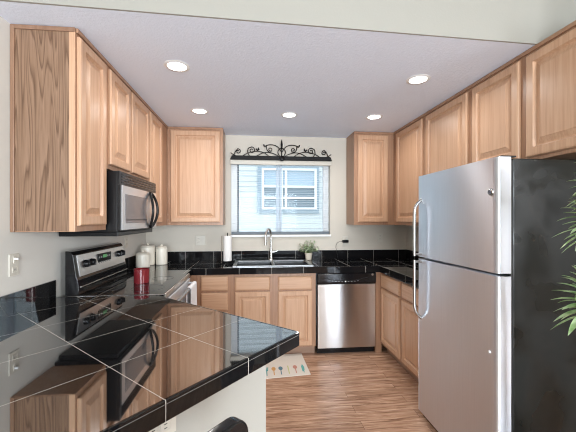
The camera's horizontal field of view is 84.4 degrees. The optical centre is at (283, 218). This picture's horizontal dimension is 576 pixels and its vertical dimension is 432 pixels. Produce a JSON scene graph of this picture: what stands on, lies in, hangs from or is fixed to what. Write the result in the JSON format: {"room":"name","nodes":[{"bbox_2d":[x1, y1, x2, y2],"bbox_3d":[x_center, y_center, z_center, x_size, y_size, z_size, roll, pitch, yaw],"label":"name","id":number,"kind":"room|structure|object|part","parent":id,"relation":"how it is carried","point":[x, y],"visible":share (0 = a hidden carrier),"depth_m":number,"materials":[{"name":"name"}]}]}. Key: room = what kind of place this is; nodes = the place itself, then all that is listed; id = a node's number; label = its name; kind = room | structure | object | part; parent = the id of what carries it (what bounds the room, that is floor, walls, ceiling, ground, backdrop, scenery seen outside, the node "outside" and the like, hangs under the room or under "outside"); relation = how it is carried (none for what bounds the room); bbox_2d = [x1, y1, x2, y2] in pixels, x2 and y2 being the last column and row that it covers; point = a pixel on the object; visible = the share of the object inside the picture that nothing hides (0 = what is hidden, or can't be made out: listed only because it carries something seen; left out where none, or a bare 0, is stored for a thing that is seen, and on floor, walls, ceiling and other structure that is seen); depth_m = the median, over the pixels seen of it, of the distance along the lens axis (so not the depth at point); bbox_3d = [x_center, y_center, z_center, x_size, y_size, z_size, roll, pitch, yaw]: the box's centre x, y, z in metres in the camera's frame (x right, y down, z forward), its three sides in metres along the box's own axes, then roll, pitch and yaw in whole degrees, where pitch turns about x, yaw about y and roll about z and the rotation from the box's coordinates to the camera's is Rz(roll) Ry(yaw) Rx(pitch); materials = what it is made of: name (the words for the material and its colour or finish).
{"room":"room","nodes":[
{"label":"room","id":0,"kind":"room"},
{"bbox_2d":[0,16,145,296],"bbox_3d":[-1.346,-0.371,0.047,0.150,3.600,7.750,0,0,-5],"label":"wall","id":1,"kind":"structure","parent":0,"point":[41,254],"depth_m":1.74,"materials":[{"name":"white paint"}]},
{"bbox_2d":[8,253,18,276],"bbox_3d":[-1.413,0.242,1.678,0.026,0.116,0.070,0,0,-5],"label":"switch plate","id":2,"kind":"object","parent":1,"relation":"attached to","point":[13,259],"visible":1,"depth_m":1.67,"materials":[{"name":"beige plastic"}]},
{"bbox_2d":[0,280,55,318],"bbox_3d":[-1.336,0.444,0.801,0.011,0.110,2.450,0,0,-5],"label":"backsplash","id":3,"kind":"structure","parent":1,"relation":"attached to","point":[12,303],"depth_m":1.76,"materials":[{"name":"black tile"}]},
{"bbox_2d":[10,24,107,231],"bbox_3d":[-1.270,-0.474,1.843,0.340,1.084,0.358,0,0,-5],"label":"upper cabinet","id":4,"kind":"object","parent":1,"relation":"attached to","point":[58,77],"visible":1,"depth_m":1.68,"materials":[{"name":"brown wood"}]},
{"bbox_3d":[-1.268,-0.464,1.672,0.267,1.056,0.004,0,0,-5],"label":"panel","id":5,"kind":"part","parent":4,"relation":"part of","materials":[{"name":"brown wood"}]},
{"bbox_3d":[-1.253,-1.004,1.670,0.298,0.022,0.010,0,0,-5],"label":"molding","id":6,"kind":"part","parent":4,"relation":"part of","materials":[{"name":"brown wood"}]},
{"bbox_3d":[-1.115,-1.004,1.863,0.012,0.024,0.348,0,0,-5],"label":"molding","id":7,"kind":"part","parent":4,"relation":"part of","materials":[{"name":"brown wood"}]},
{"bbox_3d":[-1.110,-0.470,1.856,0.020,1.012,0.308,0,0,-5],"label":"door","id":8,"kind":"part","parent":4,"relation":"part of","materials":[{"name":"brown wood"}]},
{"bbox_2d":[125,236,127,247],"bbox_3d":[-1.564,0.229,3.165,0.009,0.116,0.070,0,0,-5],"label":"outlet","id":9,"kind":"object","parent":1,"relation":"attached to","point":[126,237],"visible":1,"depth_m":3.16,"materials":[{"name":"beige plastic"}]},
{"bbox_2d":[106,62,149,180],"bbox_3d":[-1.326,-0.671,2.435,0.340,0.689,0.829,0,0,-5],"label":"upper cabinet","id":10,"kind":"object","parent":1,"relation":"attached to","point":[127,112],"visible":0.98,"depth_m":2.33,"materials":[{"name":"brown wood"}]},
{"bbox_2d":[59,171,158,236],"bbox_3d":[-1.266,-0.100,2.425,0.455,0.427,0.770,0,0,-5],"label":"microwave","id":11,"kind":"object","parent":10,"relation":"attached to","point":[132,204],"visible":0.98,"depth_m":2.18,"materials":[{"name":"black metal"}]},
{"bbox_3d":[-1.305,0.099,2.431,0.365,0.030,0.728,0,0,-5],"label":"plate","id":12,"kind":"part","parent":11,"relation":"part of","materials":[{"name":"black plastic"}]},
{"bbox_3d":[-1.095,-0.074,2.356,0.018,0.304,0.600,0,0,-5],"label":"door","id":13,"kind":"part","parent":11,"relation":"part of","materials":[{"name":"silver metal"}]},
{"bbox_3d":[-1.131,-0.074,2.741,0.020,0.304,0.168,0,0,-5],"label":"keypad panel","id":14,"kind":"part","parent":11,"relation":"part of","materials":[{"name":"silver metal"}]},
{"bbox_3d":[-1.089,-0.074,2.658,0.058,0.306,0.145,0,0,-5],"label":"handle","id":15,"kind":"part","parent":11,"relation":"part of","materials":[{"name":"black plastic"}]},
{"bbox_3d":[-1.147,-0.666,2.238,0.020,0.620,0.340,0,0,-5],"label":"door","id":16,"kind":"part","parent":10,"relation":"part of","materials":[{"name":"brown wood"}]},
{"bbox_3d":[-1.171,-1.004,2.450,0.012,0.024,0.829,0,0,-5],"label":"molding","id":17,"kind":"part","parent":10,"relation":"part of","materials":[{"name":"brown wood"}]},
{"bbox_3d":[-1.185,-0.666,2.641,0.020,0.620,0.403,0,0,-5],"label":"door","id":18,"kind":"part","parent":10,"relation":"part of","materials":[{"name":"brown wood"}]},
{"bbox_2d":[148,107,167,225],"bbox_3d":[-1.396,-0.474,3.161,0.340,1.084,0.628,0,0,-5],"label":"upper cabinet","id":19,"kind":"object","parent":1,"relation":"attached to","point":[157,127],"visible":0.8,"depth_m":3.14,"materials":[{"name":"brown wood"}]},
{"bbox_3d":[-1.226,-0.470,3.061,0.020,1.012,0.373,0,0,-5],"label":"door","id":20,"kind":"part","parent":19,"relation":"part of","materials":[{"name":"brown wood"}]},
{"bbox_3d":[-1.240,-1.004,3.169,0.012,0.024,0.615,0,0,-5],"label":"molding","id":21,"kind":"part","parent":19,"relation":"part of","materials":[{"name":"brown wood"}]},
{"bbox_2d":[175,365,265,431],"bbox_3d":[-0.689,0.996,0.586,0.110,0.866,1.912,0,0,37],"label":"wall","id":22,"kind":"structure","parent":0,"point":[244,399],"depth_m":1.17,"materials":[{"name":"grey paint"}]},
{"bbox_2d":[149,416,175,431],"bbox_3d":[-0.362,0.611,0.923,0.009,0.070,0.116,0,0,37],"label":"outlet","id":23,"kind":"object","parent":22,"relation":"attached to","point":[170,425],"visible":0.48,"depth_m":0.94,"materials":[{"name":"beige plastic"}]},
{"bbox_2d":[149,426,158,431],"bbox_3d":[-0.372,0.611,0.906,0.003,0.028,0.034,0,0,37],"label":"receptacle","id":24,"kind":"object","parent":23,"relation":"attached to","point":[156,429],"depth_m":0.91,"materials":[{"name":"white plastic"}]},
{"bbox_2d":[160,419,170,431],"bbox_3d":[-0.348,0.611,0.938,0.003,0.028,0.034,0,0,37],"label":"receptacle","id":25,"kind":"object","parent":23,"relation":"attached to","point":[166,426],"depth_m":0.94,"materials":[{"name":"white plastic"}]},
{"bbox_3d":[-0.363,0.611,0.924,0.005,0.070,0.116,0,0,37],"label":"plate","id":26,"kind":"part","parent":23,"relation":"part of","materials":[{"name":"beige plastic"}]},
{"bbox_2d":[0,1,533,137],"bbox_3d":[0.086,-1.078,2.771,3.220,0.120,2.300,0,0,-5],"label":"ceiling","id":27,"kind":"structure","parent":0,"point":[246,74],"depth_m":2.16,"materials":[{"name":"white paint"}]},
{"bbox_2d":[164,60,189,71],"bbox_3d":[-0.707,-1.015,2.112,0.168,0.005,0.168,0,0,-5],"label":"recessed light","id":28,"kind":"object","parent":27,"relation":"in","point":[173,65],"visible":1,"depth_m":2.10,"materials":[{"name":"white plastic"}]},
{"bbox_2d":[190,108,208,113],"bbox_3d":[-0.788,-1.015,2.989,0.168,0.005,0.168,0,0,-5],"label":"recessed light","id":29,"kind":"object","parent":27,"relation":"in","point":[194,110],"visible":1,"depth_m":2.97,"materials":[{"name":"white plastic"}]},
{"bbox_2d":[281,112,297,117],"bbox_3d":[0.057,-1.015,3.099,0.168,0.005,0.168,0,0,-5],"label":"recessed light","id":30,"kind":"object","parent":27,"relation":"in","point":[285,114],"visible":1,"depth_m":3.08,"materials":[{"name":"white plastic"}]},
{"bbox_2d":[365,114,382,119],"bbox_3d":[0.903,-1.015,3.160,0.168,0.005,0.168,0,0,-5],"label":"recessed light","id":31,"kind":"object","parent":27,"relation":"in","point":[372,116],"visible":1,"depth_m":3.14,"materials":[{"name":"white plastic"}]},
{"bbox_2d":[406,74,430,84],"bbox_3d":[0.983,-1.015,2.314,0.168,0.005,0.168,0,0,-5],"label":"recessed light","id":32,"kind":"object","parent":27,"relation":"in","point":[421,78],"visible":1,"depth_m":2.31,"materials":[{"name":"white plastic"}]},
{"bbox_2d":[146,135,406,287],"bbox_3d":[-0.030,0.129,3.990,3.220,2.600,0.150,0,0,-5],"label":"wall","id":33,"kind":"structure","parent":0,"point":[174,237],"depth_m":3.93,"materials":[{"name":"beige paint"}]},
{"bbox_2d":[167,126,224,224],"bbox_3d":[-0.988,-0.474,3.660,0.606,1.084,0.322,0,0,-5],"label":"upper cabinet","id":34,"kind":"object","parent":33,"relation":"attached to","point":[195,155],"visible":1,"depth_m":3.50,"materials":[{"name":"brown wood"}]},
{"bbox_3d":[-0.974,-1.004,3.514,0.606,0.024,0.012,0,0,-5],"label":"molding","id":35,"kind":"part","parent":34,"relation":"part of","materials":[{"name":"brown wood"}]},
{"bbox_2d":[196,236,204,244],"bbox_3d":[-0.996,0.257,3.818,0.116,0.116,0.009,0,0,-5],"label":"outlet","id":36,"kind":"object","parent":33,"relation":"attached to","point":[200,240],"visible":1,"depth_m":3.82,"materials":[{"name":"beige plastic"}]},
{"bbox_2d":[125,249,423,268],"bbox_3d":[0.055,0.444,3.097,3.218,0.110,1.643,0,0,-5],"label":"backsplash","id":37,"kind":"structure","parent":33,"relation":"attached to","point":[400,253],"depth_m":3.90,"materials":[{"name":"black tile"}]},
{"bbox_2d":[230,164,330,236],"bbox_3d":[-0.030,-0.249,3.973,1.239,0.933,0.165,0,0,-5],"label":"window","id":38,"kind":"structure","parent":33,"relation":"in","point":[234,168],"depth_m":4.00,"materials":[{"name":"white plastic"}]},
{"bbox_2d":[232,164,328,234],"bbox_3d":[-0.029,-0.262,3.945,1.218,0.904,0.044,0,0,-5],"label":"window blind","id":39,"kind":"object","parent":38,"relation":"attached to","point":[308,231],"visible":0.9,"depth_m":3.94,"materials":[{"name":"beige plastic"}]},
{"bbox_3d":[-0.029,0.173,3.947,1.214,0.033,0.024,0,0,-5],"label":"rail","id":40,"kind":"part","parent":39,"relation":"part of","materials":[{"name":"grey plastic"}]},
{"bbox_3d":[-0.028,0.205,3.948,1.239,0.024,0.115,0,0,-5],"label":"sill","id":41,"kind":"part","parent":38,"relation":"part of","materials":[{"name":"white plastic"}]},
{"bbox_2d":[230,160,330,165],"bbox_3d":[-0.023,-0.690,3.900,1.246,0.053,0.030,0,0,-5],"label":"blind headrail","id":42,"kind":"object","parent":33,"relation":"attached to","point":[241,162],"visible":0.96,"depth_m":3.88,"materials":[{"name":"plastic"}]},
{"bbox_2d":[230,140,331,160],"bbox_3d":[-0.019,-0.837,3.874,1.242,0.273,0.079,0,0,-5],"label":"scroll ornament","id":43,"kind":"object","parent":33,"relation":"attached to","point":[233,157],"visible":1,"depth_m":3.86,"materials":[{"name":"black metal"}]},
{"bbox_2d":[343,236,347,244],"bbox_3d":[0.779,0.274,3.987,0.070,0.116,0.009,0,0,-5],"label":"outlet","id":44,"kind":"object","parent":33,"relation":"attached to","point":[344,237],"visible":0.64,"depth_m":3.98,"materials":[{"name":"beige plastic"}]},
{"bbox_2d":[346,131,393,224],"bbox_3d":[1.047,-0.474,3.854,0.481,1.084,0.322,0,0,-5],"label":"upper cabinet","id":45,"kind":"object","parent":33,"relation":"attached to","point":[369,155],"visible":1,"depth_m":3.70,"materials":[{"name":"brown wood"}]},
{"bbox_3d":[1.046,-0.470,3.703,0.360,1.012,0.020,0,0,-5],"label":"door","id":46,"kind":"part","parent":45,"relation":"part of","materials":[{"name":"brown wood"}]},
{"bbox_3d":[1.061,-1.004,3.709,0.481,0.024,0.012,0,0,-5],"label":"molding","id":47,"kind":"part","parent":45,"relation":"part of","materials":[{"name":"brown wood"}]},
{"bbox_2d":[266,342,436,431],"bbox_3d":[1.272,1.479,0.298,5.410,0.100,7.750,0,0,-5],"label":"floor","id":48,"kind":"structure","parent":0,"point":[367,391],"depth_m":2.56,"materials":[{"name":"brown wood"}]},
{"bbox_2d":[65,242,192,301],"bbox_3d":[-1.090,0.803,2.461,0.700,1.191,0.788,0,0,-5],"label":"range","id":49,"kind":"object","parent":48,"relation":"on","point":[101,270],"visible":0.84,"depth_m":2.29,"materials":[{"name":"metal"}]},
{"bbox_3d":[-1.335,0.304,2.168,0.033,0.052,0.052,0,0,-5],"label":"knob","id":50,"kind":"part","parent":49,"relation":"part of","materials":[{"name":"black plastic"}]},
{"bbox_3d":[-1.342,0.304,2.247,0.033,0.052,0.052,0,0,-5],"label":"knob","id":51,"kind":"part","parent":49,"relation":"part of","materials":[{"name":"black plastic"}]},
{"bbox_3d":[-1.379,0.308,2.448,0.027,0.138,0.736,0,0,-5],"label":"control panel","id":52,"kind":"part","parent":49,"relation":"part of","materials":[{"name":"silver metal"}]},
{"bbox_3d":[-1.349,0.441,2.437,0.006,0.006,0.764,0,0,-5],"label":"ridge trim","id":53,"kind":"part","parent":49,"relation":"part of","materials":[{"name":"silver metal"}]},
{"bbox_2d":[66,273,189,297],"bbox_3d":[-1.123,0.509,2.458,0.628,0.032,0.788,0,0,-5],"label":"cooktop","id":54,"kind":"object","parent":49,"relation":"in","point":[164,285],"depth_m":2.32,"materials":[{"name":"black glass"}]},
{"bbox_2d":[134,267,149,283],"bbox_3d":[-1.102,0.440,2.471,0.114,0.108,0.114,0,0,-5],"label":"candle","id":55,"kind":"object","parent":49,"relation":"on","point":[141,275],"visible":1,"depth_m":2.43,"materials":[{"name":"red wax"}]},
{"bbox_3d":[-0.824,0.852,2.487,0.040,0.635,0.776,0,0,-5],"label":"oven door","id":56,"kind":"part","parent":49,"relation":"part of","materials":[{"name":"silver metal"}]},
{"bbox_3d":[-0.773,0.567,2.492,0.064,0.027,0.688,0,0,-5],"label":"oven handle","id":57,"kind":"part","parent":49,"relation":"part of","materials":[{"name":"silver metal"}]},
{"bbox_2d":[186,281,196,304],"bbox_3d":[-0.768,0.709,2.679,0.046,0.320,0.260,0,0,-5],"label":"dish towel","id":58,"kind":"object","parent":49,"relation":"hanging from","point":[191,297],"visible":0.63,"depth_m":2.67,"materials":[{"name":"white fabric"}]},
{"bbox_2d":[190,275,196,281],"bbox_3d":[-1.230,0.996,3.325,0.690,0.866,0.930,0,0,-5],"label":"base cabinet","id":59,"kind":"object","parent":48,"relation":"on","point":[193,277],"visible":0.02,"depth_m":3.22,"materials":[{"name":"brown wood"}]},
{"bbox_2d":[197,275,231,313],"bbox_3d":[-0.730,0.996,3.532,0.343,0.866,0.622,0,0,-5],"label":"base cabinet","id":60,"kind":"object","parent":48,"relation":"on","point":[214,292],"visible":0.51,"depth_m":3.23,"materials":[{"name":"brown wood"}]},
{"bbox_3d":[-0.701,0.844,3.232,0.272,0.179,0.020,0,0,-5],"label":"drawer","id":61,"kind":"part","parent":60,"relation":"part of","materials":[{"name":"brown wood"}]},
{"bbox_3d":[-0.701,0.656,3.232,0.272,0.152,0.020,0,0,-5],"label":"drawer","id":62,"kind":"part","parent":60,"relation":"part of","materials":[{"name":"brown wood"}]},
{"bbox_2d":[208,416,247,431],"bbox_3d":[-0.325,0.933,0.662,0.337,0.992,0.398,0,0,37],"label":"bar stool","id":63,"kind":"object","parent":48,"relation":"on","point":[231,424],"visible":1,"depth_m":0.68,"materials":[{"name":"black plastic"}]},
{"bbox_2d":[232,273,315,353],"bbox_3d":[-0.123,0.996,3.590,0.875,0.866,0.622,0,0,-5],"label":"base cabinet","id":64,"kind":"object","parent":48,"relation":"on","point":[288,301],"visible":0.69,"depth_m":3.30,"materials":[{"name":"brown wood"}]},
{"bbox_3d":[-0.316,0.665,3.269,0.360,0.142,0.020,0,0,-5],"label":"false drawer","id":65,"kind":"part","parent":64,"relation":"part of","materials":[{"name":"brown wood"}]},
{"bbox_3d":[-0.316,1.038,3.269,0.360,0.573,0.020,0,0,-5],"label":"door","id":66,"kind":"part","parent":64,"relation":"part of","materials":[{"name":"brown wood"}]},
{"bbox_2d":[125,249,423,288],"bbox_3d":[0.055,0.474,3.097,3.218,0.180,1.643,0,0,-5],"label":"countertop","id":67,"kind":"structure","parent":64,"relation":"on","point":[397,264],"depth_m":3.56,"materials":[{"name":"black tile"}]},
{"bbox_2d":[136,250,149,267],"bbox_3d":[-1.455,0.412,3.291,0.136,0.172,0.136,0,0,-5],"label":"canister","id":68,"kind":"object","parent":67,"relation":"on","point":[142,258],"visible":0.98,"depth_m":3.24,"materials":[{"name":"beige ceramic"}]},
{"bbox_3d":[-1.455,0.354,3.291,0.130,0.020,0.130,0,0,-5],"label":"lid","id":69,"kind":"part","parent":68,"relation":"part of","materials":[{"name":"beige ceramic"}]},
{"bbox_2d":[140,243,154,264],"bbox_3d":[-1.476,0.382,3.460,0.148,0.234,0.148,0,0,-5],"label":"canister","id":70,"kind":"object","parent":67,"relation":"on","point":[147,248],"visible":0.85,"depth_m":3.42,"materials":[{"name":"beige ceramic"}]},
{"bbox_2d":[156,244,166,264],"bbox_3d":[-1.336,0.389,3.489,0.120,0.220,0.120,0,0,-5],"label":"canister","id":71,"kind":"object","parent":67,"relation":"on","point":[161,251],"visible":1,"depth_m":3.44,"materials":[{"name":"beige ceramic"}]},
{"bbox_2d":[220,233,234,263],"bbox_3d":[-0.622,0.326,3.542,0.160,0.344,0.139,0,0,-5],"label":"paper towel holder","id":72,"kind":"object","parent":67,"relation":"on","point":[233,261],"visible":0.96,"depth_m":3.53,"materials":[{"name":"black metal"}]},
{"bbox_2d":[223,236,231,260],"bbox_3d":[-0.622,0.327,3.542,0.092,0.276,0.092,0,0,-5],"label":"paper towel roll","id":73,"kind":"object","parent":72,"relation":"on","point":[227,240],"visible":0.98,"depth_m":3.50,"materials":[{"name":"white paper"}]},
{"bbox_2d":[264,228,277,259],"bbox_3d":[-0.158,0.297,3.753,0.196,0.382,0.084,0,0,-39],"label":"faucet","id":74,"kind":"object","parent":67,"relation":"on","point":[271,251],"visible":0.99,"depth_m":3.76,"materials":[{"name":"silver metal"}]},
{"bbox_3d":[-0.175,0.232,3.732,0.025,0.253,0.134,0,0,32],"label":"spout","id":75,"kind":"part","parent":74,"relation":"part of","materials":[{"name":"silver metal"}]},
{"bbox_2d":[232,259,313,266],"bbox_3d":[-0.126,0.589,3.577,0.854,0.200,0.495,0,0,-5],"label":"sink","id":76,"kind":"object","parent":67,"relation":"in","point":[285,262],"visible":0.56,"depth_m":3.71,"materials":[{"name":"grey metal"}]},
{"bbox_3d":[-0.321,0.592,3.529,0.376,0.194,0.371,0,0,-5],"label":"bowl","id":77,"kind":"part","parent":76,"relation":"part of","materials":[{"name":"grey metal"}]},
{"bbox_3d":[0.079,0.592,3.567,0.366,0.194,0.371,0,0,-5],"label":"bowl","id":78,"kind":"part","parent":76,"relation":"part of","materials":[{"name":"grey metal"}]},
{"bbox_3d":[0.112,0.531,2.783,1.961,0.066,1.008,0,0,-5],"label":"edge trim","id":79,"kind":"part","parent":67,"relation":"part of","materials":[{"name":"black tile"}]},
{"bbox_2d":[298,240,319,259],"bbox_3d":[0.322,0.377,3.858,0.308,0.243,0.144,0,0,-5],"label":"potted plant","id":80,"kind":"object","parent":67,"relation":"on","point":[308,255],"visible":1,"depth_m":3.84,"materials":[{"name":"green plant"}]},
{"bbox_3d":[0.306,0.455,3.852,0.094,0.088,0.094,0,0,-5],"label":"pot","id":81,"kind":"part","parent":80,"relation":"part of","materials":[{"name":"beige ceramic"}]},
{"bbox_3d":[0.124,0.668,3.311,0.358,0.142,0.020,0,0,-5],"label":"false drawer","id":82,"kind":"part","parent":64,"relation":"part of","materials":[{"name":"brown wood"}]},
{"bbox_3d":[0.124,1.038,3.311,0.358,0.573,0.020,0,0,-5],"label":"door","id":83,"kind":"part","parent":64,"relation":"part of","materials":[{"name":"brown wood"}]},
{"bbox_2d":[266,353,310,378],"bbox_3d":[-0.162,1.425,3.066,0.785,0.006,0.500,0,0,-8],"label":"kitchen mat","id":84,"kind":"object","parent":48,"relation":"on","point":[286,365],"visible":0.49,"depth_m":3.04,"materials":[{"name":"beige fabric"}]},
{"bbox_2d":[316,272,375,352],"bbox_3d":[0.641,0.998,3.642,0.638,0.862,0.621,0,0,-5],"label":"dishwasher","id":85,"kind":"object","parent":48,"relation":"on","point":[345,302],"visible":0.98,"depth_m":3.35,"materials":[{"name":"silver metal"}]},
{"bbox_2d":[316,273,316,345],"bbox_3d":[0.638,0.953,3.668,0.638,0.772,0.568,0,0,-5],"label":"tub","id":86,"kind":"object","parent":85,"relation":"in","point":[316,273],"depth_m":3.36,"materials":[{"name":"plastic"}]},
{"bbox_3d":[0.667,1.395,3.412,0.626,0.068,0.015,0,0,-5],"label":"kick plate","id":87,"kind":"part","parent":85,"relation":"part of","materials":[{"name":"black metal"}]},
{"bbox_3d":[0.671,0.625,3.363,0.628,0.117,0.045,0,0,-5],"label":"control panel","id":88,"kind":"part","parent":85,"relation":"part of","materials":[{"name":"black plastic"}]},
{"bbox_2d":[375,272,380,351],"bbox_3d":[1.021,0.996,3.418,0.066,0.866,0.020,0,0,-5],"label":"strip","id":89,"kind":"object","parent":48,"relation":"on","point":[378,274],"visible":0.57,"depth_m":3.41,"materials":[{"name":"brown wood"}]},
{"bbox_2d":[381,273,407,371],"bbox_3d":[1.356,0.996,3.203,0.598,0.866,0.471,0,0,-5],"label":"base cabinet","id":90,"kind":"object","parent":48,"relation":"on","point":[391,290],"visible":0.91,"depth_m":3.12,"materials":[{"name":"brown wood"}]},
{"bbox_3d":[1.067,0.654,3.181,0.020,0.135,0.429,0,0,-5],"label":"drawer","id":91,"kind":"part","parent":90,"relation":"part of","materials":[{"name":"brown wood"}]},
{"bbox_3d":[1.067,1.026,3.181,0.020,0.570,0.429,0,0,-5],"label":"door","id":92,"kind":"part","parent":90,"relation":"part of","materials":[{"name":"brown wood"}]},
{"bbox_2d":[401,282,418,382],"bbox_3d":[1.405,0.996,2.686,0.598,0.866,0.564,0,0,-5],"label":"base cabinet","id":93,"kind":"object","parent":48,"relation":"on","point":[409,320],"visible":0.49,"depth_m":2.76,"materials":[{"name":"brown wood"}]},
{"bbox_3d":[1.117,0.654,2.663,0.020,0.135,0.515,0,0,-5],"label":"drawer","id":94,"kind":"part","parent":93,"relation":"part of","materials":[{"name":"brown wood"}]},
{"bbox_2d":[413,155,575,431],"bbox_3d":[1.359,0.556,1.981,0.808,1.746,0.765,0,0,-5],"label":"refrigerator","id":95,"kind":"object","parent":48,"relation":"on","point":[493,264],"visible":1,"depth_m":1.61,"materials":[{"name":"silver metal"}]},
{"bbox_3d":[0.962,0.059,2.272,0.073,0.409,0.020,0,0,-5],"label":"handle","id":96,"kind":"part","parent":95,"relation":"part of","materials":[{"name":"silver metal"}]},
{"bbox_3d":[0.962,0.506,2.272,0.073,0.426,0.020,0,0,-5],"label":"handle","id":97,"kind":"part","parent":95,"relation":"part of","materials":[{"name":"silver metal"}]},
{"bbox_3d":[1.056,-0.019,1.952,0.075,0.580,0.765,0,0,-5],"label":"freezer door","id":98,"kind":"part","parent":95,"relation":"part of","materials":[{"name":"silver metal"}]},
{"bbox_3d":[1.056,0.835,1.952,0.075,1.098,0.765,0,0,-5],"label":"door","id":99,"kind":"part","parent":95,"relation":"part of","materials":[{"name":"silver metal"}]},
{"bbox_2d":[551,162,575,334],"bbox_3d":[1.371,0.559,1.281,0.507,1.740,0.295,0,0,11],"label":"potted plant","id":100,"kind":"object","parent":48,"relation":"on","point":[572,327],"visible":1,"depth_m":1.32,"materials":[{"name":"green plant"}]},
{"bbox_3d":[-0.589,0.996,1.535,0.860,0.866,0.521,0,0,37],"label":"base cabinet","id":101,"kind":"object","parent":48,"relation":"on","visible":0},
{"bbox_2d":[0,280,298,431],"bbox_3d":[-1.211,0.475,0.970,1.658,0.174,2.239,0,0,37],"label":"countertop","id":102,"kind":"structure","parent":101,"relation":"on","point":[95,363],"depth_m":1.16,"materials":[{"name":"black tile"}]},
{"bbox_3d":[-0.572,0.528,0.549,0.010,0.061,2.134,0,0,37],"label":"edge trim","id":103,"kind":"part","parent":102,"relation":"part of","materials":[{"name":"black tile"}]},
{"bbox_3d":[-0.381,0.528,1.741,1.109,0.061,0.010,0,0,37],"label":"edge trim","id":104,"kind":"part","parent":102,"relation":"part of","materials":[{"name":"black tile"}]},
{"bbox_2d":[407,225,418,251],"bbox_3d":[1.776,-0.371,2.807,0.150,3.600,2.850,0,0,-5],"label":"wall","id":105,"kind":"structure","parent":0,"point":[409,227],"depth_m":3.94,"materials":[{"name":"beige paint"}]},
{"bbox_2d":[393,114,424,225],"bbox_3d":[1.476,-0.474,3.412,0.328,1.084,0.682,0,0,-5],"label":"upper cabinet","id":106,"kind":"object","parent":105,"relation":"attached to","point":[409,140],"visible":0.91,"depth_m":3.34,"materials":[{"name":"brown wood"}]},
{"bbox_3d":[1.328,-1.004,3.391,0.012,0.024,0.668,0,0,-5],"label":"molding","id":107,"kind":"part","parent":106,"relation":"part of","materials":[{"name":"brown wood"}]},
{"bbox_2d":[424,86,471,174],"bbox_3d":[1.540,-0.474,2.747,0.328,1.084,0.652,0,0,-5],"label":"upper cabinet","id":108,"kind":"object","parent":105,"relation":"attached to","point":[448,125],"visible":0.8,"depth_m":2.65,"materials":[{"name":"brown wood"}]},
{"bbox_3d":[1.391,-1.004,2.733,0.012,0.024,0.652,0,0,-5],"label":"molding","id":109,"kind":"part","parent":108,"relation":"part of","materials":[{"name":"brown wood"}]},
{"bbox_2d":[470,20,575,162],"bbox_3d":[1.616,-0.681,1.946,0.328,0.670,0.955,0,0,-5],"label":"upper cabinet","id":110,"kind":"object","parent":105,"relation":"attached to","point":[525,108],"visible":0.93,"depth_m":1.87,"materials":[{"name":"brown wood"}]},
{"bbox_3d":[1.440,-0.672,2.174,0.020,0.608,0.425,0,0,-5],"label":"door","id":111,"kind":"part","parent":110,"relation":"part of","materials":[{"name":"brown wood"}]},
{"bbox_3d":[1.468,-1.004,1.932,0.012,0.024,0.955,0,0,-5],"label":"molding","id":112,"kind":"part","parent":110,"relation":"part of","materials":[{"name":"brown wood"}]},
{"bbox_3d":[1.486,-0.672,1.697,0.020,0.608,0.433,0,0,-5],"label":"door","id":113,"kind":"part","parent":110,"relation":"part of","materials":[{"name":"brown wood"}]},
{"bbox_2d":[291,0,575,25],"bbox_3d":[0.185,-1.655,1.742,3.227,1.033,0.126,0,0,-8],"label":"wall","id":114,"kind":"structure","parent":0,"point":[553,12],"depth_m":1.81,"materials":[{"name":"grey paint"}]},
{"bbox_2d":[0,0,564,44],"bbox_3d":[0.191,-1.078,1.680,3.223,0.120,0.011,0,0,-8],"label":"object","id":115,"kind":"structure","parent":114,"relation":"attached to","point":[288,12],"depth_m":1.69,"materials":[{"name":"grey paint"}]},
{"label":"outside","id":116,"kind":"structure","parent":0,"visible":0},
{"bbox_3d":[0.038,1.979,10.100,20.000,0.100,11.900,0,0,-5],"label":"ground","id":117,"kind":"structure","parent":116,"visible":0},
{"bbox_2d":[239,165,321,231],"bbox_3d":[0.322,-0.371,7.131,16.000,4.600,0.265,0,0,-5],"label":"house","id":118,"kind":"structure","parent":117,"relation":"on","point":[304,191],"depth_m":6.99,"materials":[{"name":"white"}]},
{"bbox_3d":[0.113,-0.641,7.008,1.360,1.040,0.030,0,0,-5],"label":"window trim","id":119,"kind":"part","parent":118,"relation":"part of","materials":[{"name":"white wood"}]},
{"bbox_3d":[0.132,-0.461,7.019,1.220,0.500,0.008,0,0,-5],"label":"pane","id":120,"kind":"part","parent":118,"relation":"part of","materials":[{"name":"blue"}]},
{"bbox_3d":[0.132,-0.911,7.019,1.220,0.400,0.008,0,0,-5],"label":"pane","id":121,"kind":"part","parent":118,"relation":"part of","materials":[{"name":"blue"}]}
]}

